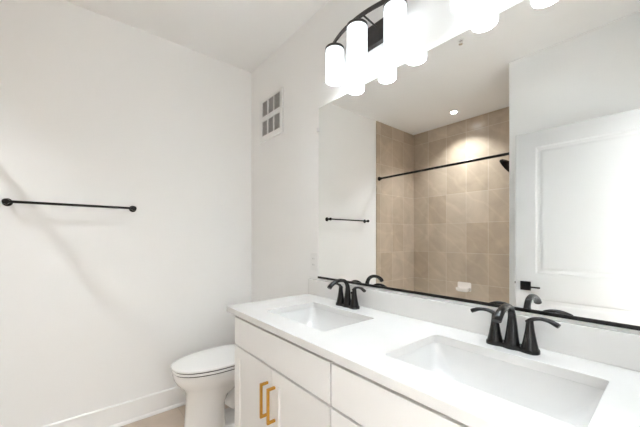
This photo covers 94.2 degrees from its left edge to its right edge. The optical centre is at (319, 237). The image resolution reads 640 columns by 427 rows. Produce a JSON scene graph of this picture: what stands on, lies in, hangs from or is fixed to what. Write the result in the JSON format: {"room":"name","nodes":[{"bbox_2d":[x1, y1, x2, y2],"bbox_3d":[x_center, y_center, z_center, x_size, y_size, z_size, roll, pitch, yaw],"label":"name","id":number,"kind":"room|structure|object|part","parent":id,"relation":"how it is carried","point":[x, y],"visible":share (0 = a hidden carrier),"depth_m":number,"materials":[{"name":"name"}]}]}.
{"room":"bathroom","nodes":[
{"label":"bathroom","id":0,"kind":"room"},
{"bbox_2d":[0,0,250,426],"bbox_3d":[-1.686,-0.101,1.860,2.682,2.766,0.120,0,0,-40],"label":"wall","id":1,"kind":"structure","parent":0,"point":[98,306],"depth_m":2.01,"materials":[{"name":"paint"}]},
{"bbox_2d":[1,198,136,211],"bbox_3d":[-1.528,-0.204,1.867,0.655,0.045,0.072,0,0,-40],"label":"towel bar","id":2,"kind":"object","parent":1,"relation":"attached to","point":[6,201],"visible":1,"depth_m":1.80,"materials":[{"name":"black metal"}]},
{"bbox_3d":[-1.762,-0.204,1.672,0.045,0.045,0.072,0,0,-40],"label":"post","id":3,"kind":"part","parent":2,"relation":"part of","materials":[{"name":"black metal"}]},
{"bbox_3d":[-1.293,-0.204,2.062,0.045,0.045,0.072,0,0,-40],"label":"post","id":4,"kind":"part","parent":2,"relation":"part of","materials":[{"name":"black metal"}]},
{"bbox_2d":[41,386,185,426],"bbox_3d":[-1.276,1.208,2.107,1.736,0.148,0.026,0,0,-40],"label":"baseboard","id":5,"kind":"structure","parent":1,"relation":"attached to","point":[124,413],"depth_m":2.07,"materials":[{"name":"paint"}]},
{"bbox_2d":[121,404,228,426],"bbox_3d":[0.823,1.332,1.345,5.882,0.100,4.120,0,0,-40],"label":"floor","id":6,"kind":"structure","parent":0,"point":[174,417],"depth_m":2.09,"materials":[{"name":"tile"}]},
{"bbox_2d":[171,344,236,426],"bbox_3d":[-0.635,0.914,2.096,0.754,0.738,0.450,0,0,-40],"label":"toilet","id":7,"kind":"object","parent":6,"relation":"on","point":[206,377],"visible":0.36,"depth_m":1.90,"materials":[{"name":"ceramic"}]},
{"bbox_3d":[-0.721,0.839,2.025,0.523,0.014,0.368,0,0,-40],"label":"seat","id":8,"kind":"part","parent":7,"relation":"part of","materials":[{"name":"plastic"}]},
{"bbox_3d":[-0.653,1.067,2.082,0.690,0.430,0.364,0,0,-40],"label":"bowl","id":9,"kind":"part","parent":7,"relation":"part of","materials":[{"name":"white ceramic"}]},
{"bbox_3d":[-0.719,0.816,2.027,0.537,0.018,0.371,0,0,-40],"label":"lid","id":10,"kind":"part","parent":7,"relation":"part of","materials":[{"name":"plastic"}]},
{"bbox_2d":[235,316,333,426],"bbox_3d":[-0.015,0.842,1.477,0.597,0.880,0.782,0,0,-40],"label":"base cabinet","id":11,"kind":"object","parent":6,"relation":"on","point":[279,382],"visible":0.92,"depth_m":1.27,"materials":[{"name":"paint"}]},
{"bbox_3d":[-0.331,0.876,1.467,0.020,0.596,0.384,0,0,-40],"label":"door","id":12,"kind":"part","parent":11,"relation":"part of","materials":[{"name":"paint"}]},
{"bbox_3d":[-0.249,0.718,1.322,0.039,0.152,0.010,0,0,-40],"label":"handle","id":13,"kind":"part","parent":11,"relation":"part of","materials":[{"name":"gold metal"}]},
{"bbox_3d":[-0.210,0.718,1.276,0.039,0.152,0.010,0,0,-40],"label":"handle","id":14,"kind":"part","parent":11,"relation":"part of","materials":[{"name":"gold metal"}]},
{"bbox_3d":[-0.083,0.876,1.168,0.020,0.596,0.384,0,0,-40],"label":"door","id":15,"kind":"part","parent":11,"relation":"part of","materials":[{"name":"paint"}]},
{"bbox_2d":[331,362,469,426],"bbox_3d":[0.517,0.842,0.836,0.597,0.880,0.884,0,0,-40],"label":"base cabinet","id":16,"kind":"object","parent":6,"relation":"on","point":[357,400],"visible":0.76,"depth_m":0.87,"materials":[{"name":"paint"}]},
{"bbox_3d":[0.169,0.876,0.866,0.020,0.596,0.384,0,0,-40],"label":"door","id":17,"kind":"part","parent":16,"relation":"part of","materials":[{"name":"paint"}]},
{"bbox_2d":[227,294,639,426],"bbox_3d":[0.259,0.387,1.161,0.582,0.030,1.714,0,0,-40],"label":"countertop","id":18,"kind":"structure","parent":16,"relation":"on","point":[369,348],"depth_m":0.90,"materials":[{"name":"stone"}]},
{"bbox_2d":[277,307,362,331],"bbox_3d":[-0.011,0.473,1.458,0.357,0.139,0.506,0,0,-40],"label":"undermount sink","id":19,"kind":"object","parent":18,"relation":"in","point":[319,319],"visible":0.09,"depth_m":1.65,"materials":[{"name":"white ceramic"}]},
{"bbox_2d":[327,279,365,309],"bbox_3d":[0.142,0.294,1.611,0.200,0.157,0.200,0,0,4],"label":"faucet","id":20,"kind":"object","parent":18,"relation":"on","point":[350,300],"visible":1,"depth_m":1.59,"materials":[{"name":"black metal"}]},
{"bbox_3d":[0.103,0.289,1.577,0.162,0.148,0.048,0,0,-40],"label":"spout","id":21,"kind":"part","parent":20,"relation":"part of","materials":[{"name":"black metal"}]},
{"bbox_3d":[0.115,0.316,1.654,0.050,0.093,0.050,0,0,-40],"label":"handle","id":22,"kind":"part","parent":20,"relation":"part of","materials":[{"name":"black metal"}]},
{"bbox_3d":[0.182,0.316,1.574,0.050,0.093,0.050,0,0,-40],"label":"handle","id":23,"kind":"part","parent":20,"relation":"part of","materials":[{"name":"black metal"}]},
{"bbox_3d":[0.202,0.267,1.546,0.020,0.030,0.094,0,0,-36],"label":"lever","id":24,"kind":"part","parent":20,"relation":"part of","materials":[{"name":"black metal"}]},
{"bbox_2d":[395,342,604,426],"bbox_3d":[0.481,0.473,0.866,0.357,0.139,0.532,0,0,-40],"label":"undermount sink","id":25,"kind":"object","parent":18,"relation":"in","point":[574,403],"visible":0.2,"depth_m":0.94,"materials":[{"name":"white ceramic"}]},
{"bbox_2d":[470,303,560,355],"bbox_3d":[0.645,0.294,1.007,0.200,0.157,0.200,0,0,4],"label":"faucet","id":26,"kind":"object","parent":18,"relation":"on","point":[529,345],"visible":1,"depth_m":0.99,"materials":[{"name":"black metal"}]},
{"bbox_3d":[0.594,0.267,1.074,0.020,0.030,0.094,0,0,-44],"label":"lever","id":27,"kind":"part","parent":26,"relation":"part of","materials":[{"name":"black metal"}]},
{"bbox_3d":[0.618,0.316,1.050,0.050,0.093,0.050,0,0,-40],"label":"handle","id":28,"kind":"part","parent":26,"relation":"part of","materials":[{"name":"black metal"}]},
{"bbox_3d":[0.606,0.289,0.972,0.162,0.148,0.048,0,0,-40],"label":"spout","id":29,"kind":"part","parent":26,"relation":"part of","materials":[{"name":"black metal"}]},
{"bbox_3d":[0.684,0.316,0.970,0.050,0.093,0.050,0,0,-40],"label":"handle","id":30,"kind":"part","parent":26,"relation":"part of","materials":[{"name":"black metal"}]},
{"bbox_3d":[0.704,0.267,0.942,0.020,0.030,0.094,0,0,-36],"label":"lever","id":31,"kind":"part","parent":26,"relation":"part of","materials":[{"name":"black metal"}]},
{"bbox_2d":[65,0,328,72],"bbox_3d":[0.823,-1.534,1.345,5.882,0.100,4.120,0,0,-40],"label":"ceiling","id":32,"kind":"structure","parent":0,"point":[242,34],"depth_m":2.03,"materials":[{"name":"white paint"}]},
{"bbox_2d":[251,0,639,333],"bbox_3d":[1.896,-0.101,1.705,5.194,2.766,2.233,0,0,0],"label":"wall","id":33,"kind":"structure","parent":0,"point":[284,167],"depth_m":2.08,"materials":[{"name":"paint"}]},
{"bbox_2d":[260,87,283,143],"bbox_3d":[-0.395,-0.975,2.393,0.014,0.345,0.352,0,0,-40],"label":"air vent","id":34,"kind":"object","parent":33,"relation":"in","point":[271,107],"visible":1,"depth_m":2.37,"materials":[{"name":"white plastic"}]},
{"bbox_3d":[-0.452,-1.068,2.463,0.010,0.120,0.085,0,0,-40],"label":"louvre panel","id":35,"kind":"part","parent":34,"relation":"part of","materials":[{"name":"grey metal"}]},
{"bbox_3d":[-0.452,-0.908,2.463,0.010,0.120,0.085,0,0,-40],"label":"louvre panel","id":36,"kind":"part","parent":34,"relation":"part of","materials":[{"name":"grey metal"}]},
{"bbox_3d":[-0.391,-1.068,2.390,0.010,0.120,0.079,0,0,-40],"label":"louvre panel","id":37,"kind":"part","parent":34,"relation":"part of","materials":[{"name":"grey metal"}]},
{"bbox_3d":[-0.391,-0.908,2.390,0.010,0.120,0.079,0,0,-40],"label":"louvre panel","id":38,"kind":"part","parent":34,"relation":"part of","materials":[{"name":"grey metal"}]},
{"bbox_3d":[-0.331,-1.068,2.318,0.010,0.120,0.085,0,0,-40],"label":"louvre panel","id":39,"kind":"part","parent":34,"relation":"part of","materials":[{"name":"grey metal"}]},
{"bbox_3d":[-0.331,-0.908,2.318,0.010,0.120,0.085,0,0,-40],"label":"louvre panel","id":40,"kind":"part","parent":34,"relation":"part of","materials":[{"name":"grey metal"}]},
{"bbox_2d":[311,253,316,270],"bbox_3d":[-0.041,0.157,1.971,0.008,0.116,0.070,0,0,-40],"label":"wall outlet","id":41,"kind":"object","parent":33,"relation":"attached to","point":[313,255],"visible":1,"depth_m":1.96,"materials":[{"name":"white plastic"}]},
{"bbox_2d":[325,0,406,85],"bbox_3d":[0.216,-1.008,1.527,0.181,0.246,0.524,0,0,-40],"label":"vanity light","id":42,"kind":"object","parent":33,"relation":"attached to","point":[391,30],"visible":1,"depth_m":1.46,"materials":[{"name":"white glass"}]},
{"bbox_3d":[0.083,-0.977,1.683,0.103,0.185,0.103,0,0,-40],"label":"lamp shade","id":43,"kind":"part","parent":42,"relation":"part of","materials":[{"name":"white glass"}]},
{"bbox_3d":[0.187,-0.977,1.503,0.103,0.185,0.103,0,0,-40],"label":"lamp shade","id":44,"kind":"part","parent":42,"relation":"part of","materials":[{"name":"white glass"}]},
{"bbox_3d":[0.253,-1.103,1.513,0.112,0.023,0.009,0,0,-40],"label":"arm","id":45,"kind":"part","parent":42,"relation":"part of","materials":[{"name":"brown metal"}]},
{"bbox_3d":[0.345,-0.977,1.368,0.103,0.185,0.103,0,0,-40],"label":"lamp shade","id":46,"kind":"part","parent":42,"relation":"part of","materials":[{"name":"white glass"}]},
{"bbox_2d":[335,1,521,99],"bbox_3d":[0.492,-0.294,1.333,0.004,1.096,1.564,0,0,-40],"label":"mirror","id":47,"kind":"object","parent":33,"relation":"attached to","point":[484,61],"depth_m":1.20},
{"bbox_2d":[308,278,639,371],"bbox_3d":[0.475,0.322,1.341,0.020,0.100,1.714,0,0,-40],"label":"backsplash","id":48,"kind":"structure","parent":33,"relation":"attached to","point":[607,346],"depth_m":1.06,"materials":[{"name":"stone"}]},
{"bbox_2d":[317,0,639,330],"bbox_3d":[0.489,-0.291,1.331,0.012,1.102,1.586,0,0,-40],"label":"wall mirror","id":49,"kind":"object","parent":33,"relation":"attached to","point":[498,164],"visible":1,"depth_m":1.10,"materials":[{"name":"clear glass"}]}
]}

